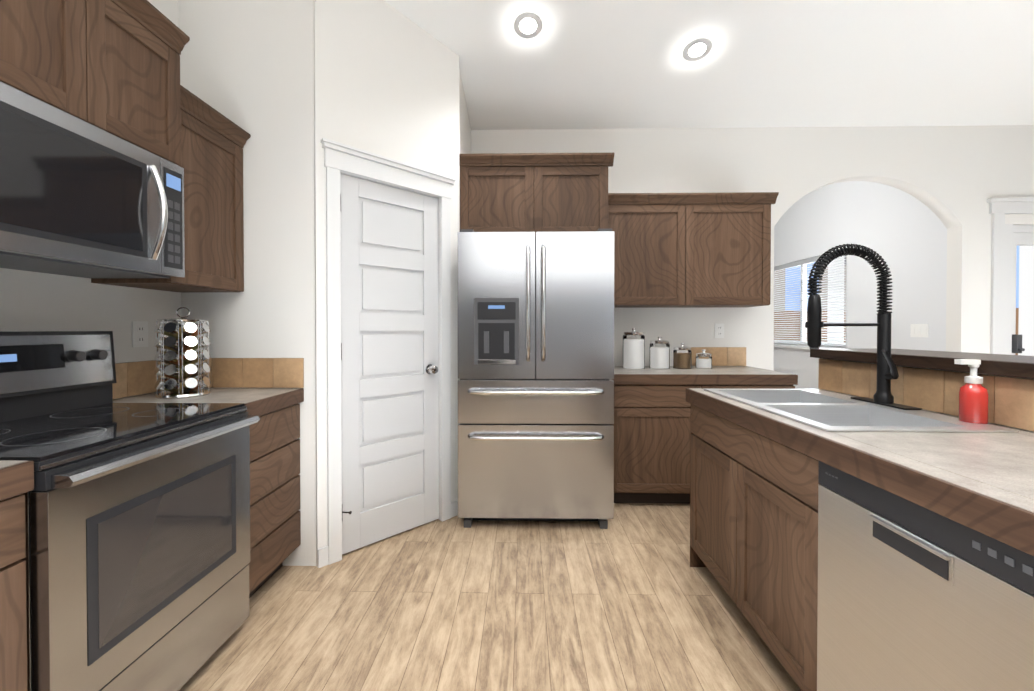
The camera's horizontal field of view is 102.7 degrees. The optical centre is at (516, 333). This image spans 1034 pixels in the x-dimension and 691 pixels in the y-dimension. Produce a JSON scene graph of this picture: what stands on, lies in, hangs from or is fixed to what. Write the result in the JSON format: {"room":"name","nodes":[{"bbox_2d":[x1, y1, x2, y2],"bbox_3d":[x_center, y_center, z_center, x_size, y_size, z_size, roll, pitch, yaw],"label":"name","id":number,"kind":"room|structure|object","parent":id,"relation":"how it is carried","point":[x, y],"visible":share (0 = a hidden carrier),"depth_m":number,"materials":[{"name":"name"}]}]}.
{"room":"kitchen","nodes":[
{"label":"kitchen","id":0,"kind":"room"},
{"bbox_2d":[0,0,180,399],"bbox_3d":[-1.817,-0.988,0.035,0.120,4.400,7.030,0,1,1],"label":"wall","id":1,"kind":"structure","parent":0,"point":[33,301],"depth_m":1.67,"materials":[{"name":"white paint"}]},
{"bbox_2d":[0,0,115,135],"bbox_3d":[-1.544,-0.921,1.155,0.379,0.518,0.418,0,1,1],"label":"upper cabinet","id":2,"kind":"object","parent":1,"relation":"attached to","point":[112,67],"depth_m":1.24,"materials":[{"name":"brown wood"}]},
{"bbox_2d":[0,82,184,277],"bbox_3d":[-1.507,-0.440,1.308,0.448,0.444,0.707,0,1,1],"label":"microwave","id":3,"kind":"object","parent":2,"relation":"attached to","point":[80,198],"visible":1,"depth_m":1.28,"materials":[{"name":"metal"}]},
{"bbox_2d":[132,321,147,346],"bbox_3d":[-1.720,0.003,1.889,0.007,0.118,0.075,0,1,1],"label":"electrical outlet","id":4,"kind":"object","parent":1,"relation":"attached to","point":[139,333],"visible":1,"depth_m":1.88,"materials":[{"name":"white plastic"}]},
{"bbox_2d":[116,0,187,171],"bbox_3d":[-1.539,-0.924,1.452,0.379,0.518,0.418,0,1,1],"label":"upper cabinet","id":5,"kind":"object","parent":1,"relation":"attached to","point":[152,103],"depth_m":1.52,"materials":[{"name":"brown wood"}]},
{"bbox_2d":[91,92,247,292],"bbox_3d":[-1.556,-0.608,1.887,0.329,0.800,0.438,0,1,1],"label":"upper cabinet","id":6,"kind":"object","parent":1,"relation":"attached to","point":[213,181],"depth_m":1.89,"materials":[{"name":"brown wood"}]},
{"bbox_2d":[112,358,303,398],"bbox_3d":[-1.427,0.215,0.720,0.634,0.152,2.788,0,1,1],"label":"backsplash","id":7,"kind":"structure","parent":1,"relation":"attached to","point":[136,378],"depth_m":2.10,"materials":[{"name":"tile"}]},
{"bbox_2d":[178,0,315,565],"bbox_3d":[-1.360,-0.910,2.153,0.720,4.200,0.100,0,1,1],"label":"wall","id":8,"kind":"structure","parent":0,"point":[247,66],"depth_m":2.10,"materials":[{"name":"white paint"}]},
{"bbox_2d":[313,0,459,566],"bbox_3d":[-0.730,-0.913,2.427,0.888,4.200,0.100,-1,1,-44],"label":"wall","id":9,"kind":"structure","parent":0,"point":[386,79],"depth_m":2.30,"materials":[{"name":"white paint"}]},
{"bbox_2d":[318,500,457,567],"bbox_3d":[1.404,1.136,2.723,4.810,0.095,1.341,0,1,1],"label":"baseboard","id":10,"kind":"structure","parent":9,"relation":"attached to","point":[322,556],"depth_m":2.12,"materials":[{"name":"white wood"}]},
{"bbox_2d":[320,138,455,564],"bbox_3d":[-0.728,0.101,2.412,0.810,2.172,0.140,-1,1,-44],"label":"door frame","id":11,"kind":"structure","parent":9,"relation":"attached to","point":[339,158],"depth_m":2.20,"materials":[{"name":"white wood"}]},
{"bbox_2d":[340,173,438,553],"bbox_3d":[-0.707,0.164,2.385,0.620,2.022,0.102,-1,1,-44],"label":"pantry door","id":12,"kind":"structure","parent":9,"relation":"in","point":[390,359],"depth_m":2.38,"materials":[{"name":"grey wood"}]},
{"bbox_2d":[459,69,470,229],"bbox_3d":[-0.434,-0.820,3.048,0.100,4.000,0.720,0,1,1],"label":"wall","id":13,"kind":"structure","parent":0,"point":[464,136],"depth_m":2.93,"materials":[{"name":"white paint"}]},
{"bbox_2d":[178,503,801,690],"bbox_3d":[2.905,1.237,2.410,10.200,0.100,11.900,0,1,1],"label":"floor","id":14,"kind":"structure","parent":0,"point":[629,599],"depth_m":1.73,"materials":[{"name":"brown wood"}]},
{"bbox_2d":[0,495,27,690],"bbox_3d":[-1.437,0.784,0.666,0.612,0.842,0.587,0,1,1],"label":"base cabinet","id":15,"kind":"object","parent":14,"relation":"on","point":[13,612],"depth_m":0.93,"materials":[{"name":"brown wood"}]},
{"bbox_2d":[0,331,259,690],"bbox_3d":[-1.372,0.596,1.316,0.685,1.205,0.713,0,1,1],"label":"range","id":16,"kind":"object","parent":14,"relation":"on","point":[137,529],"visible":0.96,"depth_m":1.25,"materials":[{"name":"metal"}]},
{"bbox_2d":[249,404,300,597],"bbox_3d":[-1.415,0.771,1.900,0.612,0.842,0.439,0,1,1],"label":"base cabinet","id":17,"kind":"object","parent":14,"relation":"on","point":[275,527],"depth_m":1.89,"materials":[{"name":"brown wood"}]},
{"bbox_2d":[0,388,303,500],"bbox_3d":[-1.426,0.327,0.720,0.632,0.068,2.787,0,1,1],"label":"countertop","id":18,"kind":"structure","parent":17,"relation":"on","point":[16,478],"depth_m":1.76,"materials":[{"name":"laminate"}]},
{"bbox_2d":[154,307,210,398],"bbox_3d":[-1.505,0.080,1.866,0.200,0.399,0.200,0,1,1],"label":"spice rack","id":19,"kind":"object","parent":18,"relation":"on","point":[184,343],"visible":1,"depth_m":1.81,"materials":[{"name":"silver metal"}]},
{"bbox_2d":[457,229,613,528],"bbox_3d":[0.119,0.274,2.884,0.937,1.817,0.950,0,1,1],"label":"refrigerator","id":20,"kind":"object","parent":14,"relation":"on","point":[535,378],"visible":1,"depth_m":2.48,"materials":[{"name":"metal"}]},
{"bbox_2d":[613,384,794,503],"bbox_3d":[1.242,0.759,3.083,1.244,0.842,0.617,0,1,1],"label":"base cabinet","id":21,"kind":"object","parent":14,"relation":"on","point":[651,424],"visible":0.33,"depth_m":2.79,"materials":[{"name":"brown wood"}]},
{"bbox_2d":[612,366,797,384],"bbox_3d":[1.243,0.302,3.068,1.247,0.068,0.637,0,1,1],"label":"countertop","id":22,"kind":"structure","parent":21,"relation":"on","point":[729,375],"depth_m":2.75,"materials":[{"name":"laminate"}]},
{"bbox_2d":[623,328,644,368],"bbox_3d":[0.893,0.112,3.164,0.164,0.308,0.164,0,1,1],"label":"canister","id":23,"kind":"object","parent":22,"relation":"on","point":[633,353],"visible":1,"depth_m":3.10,"materials":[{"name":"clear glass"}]},
{"bbox_2d":[649,337,669,368],"bbox_3d":[1.093,0.144,3.171,0.148,0.243,0.148,0,1,1],"label":"canister","id":24,"kind":"object","parent":22,"relation":"on","point":[659,357],"visible":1,"depth_m":3.12,"materials":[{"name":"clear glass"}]},
{"bbox_2d":[673,343,691,368],"bbox_3d":[1.271,0.169,3.178,0.132,0.193,0.132,0,1,1],"label":"canister","id":25,"kind":"object","parent":22,"relation":"on","point":[682,360],"visible":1,"depth_m":3.14,"materials":[{"name":"clear glass"}]},
{"bbox_2d":[696,349,711,368],"bbox_3d":[1.439,0.194,3.185,0.116,0.143,0.116,0,1,1],"label":"canister","id":26,"kind":"object","parent":22,"relation":"on","point":[703,363],"visible":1,"depth_m":3.15,"materials":[{"name":"clear glass"}]},
{"bbox_2d":[690,404,818,690],"bbox_3d":[1.166,0.784,0.693,0.618,0.842,2.815,0,1,1],"label":"base cabinet","id":27,"kind":"object","parent":14,"relation":"on","point":[753,522],"visible":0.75,"depth_m":1.48,"materials":[{"name":"brown wood"}]},
{"bbox_2d":[686,388,1033,555],"bbox_3d":[1.164,0.327,0.695,0.654,0.068,2.827,0,1,1],"label":"countertop","id":28,"kind":"structure","parent":27,"relation":"on","point":[982,482],"depth_m":0.96,"materials":[{"name":"laminate"}]},
{"bbox_2d":[703,388,1018,431],"bbox_3d":[1.191,0.371,1.626,0.550,0.190,0.840,0,1,1],"label":"sink","id":29,"kind":"object","parent":28,"relation":"in","point":[825,410],"visible":0.38,"depth_m":1.60,"materials":[{"name":"metal"}]},
{"bbox_2d":[805,244,921,409],"bbox_3d":[1.301,-0.038,1.620,0.330,0.627,0.250,0,1,1],"label":"faucet","id":30,"kind":"object","parent":28,"relation":"on","point":[887,371],"visible":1,"depth_m":1.60,"materials":[{"name":"black metal"}]},
{"bbox_2d":[954,359,988,423],"bbox_3d":[1.439,0.184,1.312,0.082,0.203,0.064,0,1,1],"label":"soap dispenser","id":31,"kind":"object","parent":28,"relation":"on","point":[973,400],"visible":0.98,"depth_m":1.30,"materials":[{"name":"red plastic"}]},
{"bbox_2d":[817,461,1033,690],"bbox_3d":[1.146,0.783,0.878,0.612,0.840,0.594,0,1,1],"label":"dishwasher","id":32,"kind":"object","parent":14,"relation":"on","point":[912,596],"visible":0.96,"depth_m":0.89,"materials":[{"name":"metal"}]},
{"bbox_2d":[820,358,1033,432],"bbox_3d":[1.562,0.671,0.685,0.120,1.068,2.815,0,1,1],"label":"wall","id":33,"kind":"structure","parent":14,"relation":"on","point":[942,413],"depth_m":1.45,"materials":[{"name":"white paint"}]},
{"bbox_2d":[810,349,1033,378],"bbox_3d":[1.674,0.113,0.677,0.415,0.045,2.855,0,1,1],"label":"bar","id":34,"kind":"object","parent":33,"relation":"on","point":[1020,366],"visible":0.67,"depth_m":1.49,"materials":[{"name":"brown wood"}]},
{"bbox_2d":[818,358,1033,431],"bbox_3d":[1.497,0.215,0.680,0.006,0.152,2.811,0,1,1],"label":"backsplash","id":35,"kind":"structure","parent":33,"relation":"attached to","point":[1011,401],"depth_m":1.49,"materials":[{"name":"tile"}]},
{"bbox_2d":[384,0,1033,129],"bbox_3d":[2.862,-2.416,-0.063,10.200,1.606,7.030,0,1,1],"label":"ceiling","id":36,"kind":"structure","parent":0,"point":[598,64],"depth_m":2.73,"materials":[{"name":"white paint"}]},
{"bbox_2d":[514,12,542,38],"bbox_3d":[0.066,-1.845,2.478,0.600,0.006,0.600,0,-11,1],"label":"recessed light","id":37,"kind":"object","parent":36,"relation":"in","point":[527,23],"visible":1,"depth_m":2.47,"materials":[{"name":"white"}]},
{"bbox_2d":[683,38,711,60],"bbox_3d":[1.150,-1.810,2.639,0.600,0.006,0.600,0,-11,1],"label":"recessed light","id":38,"kind":"object","parent":36,"relation":"in","point":[694,49],"visible":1,"depth_m":2.63,"materials":[{"name":"white"}]},
{"bbox_2d":[471,125,1033,370],"bbox_3d":[3.103,-0.348,3.410,9.840,3.050,0.120,0,1,1],"label":"wall","id":39,"kind":"structure","parent":0,"point":[953,178],"depth_m":3.36,"materials":[{"name":"white paint"}]},
{"bbox_2d":[459,152,614,238],"bbox_3d":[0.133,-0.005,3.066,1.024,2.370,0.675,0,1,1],"label":"upper cabinet","id":40,"kind":"object","parent":39,"relation":"attached to","point":[534,192],"visible":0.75,"depth_m":2.76,"materials":[{"name":"brown wood"}]},
{"bbox_2d":[608,193,695,307],"bbox_3d":[0.964,-0.619,3.218,0.683,0.816,0.330,0,1,1],"label":"upper cabinet","id":41,"kind":"object","parent":39,"relation":"attached to","point":[687,250],"depth_m":3.06,"materials":[{"name":"brown wood"}]},
{"bbox_2d":[691,347,745,365],"bbox_3d":[1.636,0.187,3.377,0.468,0.152,0.006,0,1,1],"label":"backsplash","id":42,"kind":"structure","parent":39,"relation":"attached to","point":[728,356],"depth_m":3.37,"materials":[{"name":"tile"}]},
{"bbox_2d":[715,324,723,337],"bbox_3d":[1.652,-0.023,3.374,0.075,0.118,0.007,0,1,1],"label":"electrical outlet","id":43,"kind":"object","parent":39,"relation":"attached to","point":[719,330],"visible":1,"depth_m":3.37,"materials":[{"name":"white plastic"}]},
{"bbox_2d":[696,192,775,307],"bbox_3d":[1.528,-0.619,3.208,0.684,0.816,0.330,0,1,1],"label":"upper cabinet","id":44,"kind":"object","parent":39,"relation":"attached to","point":[733,230],"depth_m":3.05,"materials":[{"name":"brown wood"}]},
{"bbox_2d":[987,198,1033,354],"bbox_3d":[4.932,0.047,3.355,2.300,2.260,0.175,0,1,1],"label":"door frame","id":45,"kind":"structure","parent":39,"relation":"attached to","point":[1001,285],"depth_m":3.32,"materials":[{"name":"white wood"}]},
{"bbox_2d":[773,181,946,388],"bbox_3d":[3.685,-0.292,5.206,0.120,2.900,3.490,0,1,1],"label":"wall","id":46,"kind":"structure","parent":0,"point":[903,234],"depth_m":4.20,"materials":[{"name":"white paint"}]},
{"bbox_2d":[774,344,840,349],"bbox_3d":[3.603,0.175,5.337,0.052,0.033,1.660,0,1,1],"label":"sill","id":47,"kind":"structure","parent":46,"relation":"attached to","point":[795,347],"depth_m":5.27,"materials":[{"name":"white"}]},
{"bbox_2d":[774,255,846,347],"bbox_3d":[3.687,-0.394,5.330,0.060,1.100,1.600,0,1,1],"label":"window","id":48,"kind":"structure","parent":46,"relation":"in","point":[803,271],"depth_m":5.31,"materials":[{"name":"white"}]},
{"bbox_2d":[774,255,846,345],"bbox_3d":[3.641,-0.404,5.331,0.028,1.072,1.580,0,1,1],"label":"window blind","id":49,"kind":"object","parent":48,"relation":"attached to","point":[798,263],"visible":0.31,"depth_m":5.24,"materials":[{"name":"grey"}]},
{"bbox_2d":[910,324,928,336],"bbox_3d":[3.593,-0.026,3.695,0.008,0.118,0.165,0,1,1],"label":"light switch","id":50,"kind":"object","parent":46,"relation":"attached to","point":[919,330],"visible":1,"depth_m":3.69,"materials":[{"name":"white plastic"}]},
{"label":"outside","id":51,"kind":"structure","parent":0,"visible":0},
{"bbox_2d":[774,246,1018,354],"bbox_3d":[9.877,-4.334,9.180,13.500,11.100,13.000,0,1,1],"label":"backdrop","id":52,"kind":"structure","parent":51,"point":[799,283],"depth_m":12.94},
{"bbox_3d":[9.988,1.182,9.561,12.290,0.100,12.350,0,1,1],"label":"ground","id":53,"kind":"structure","parent":51,"visible":0},
{"bbox_2d":[827,246,1033,355],"bbox_3d":[6.749,-0.368,4.831,5.800,3.100,2.810,0,1,1],"label":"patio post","id":54,"kind":"object","parent":53,"relation":"on","point":[1026,296],"visible":0.17,"depth_m":6.11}
]}

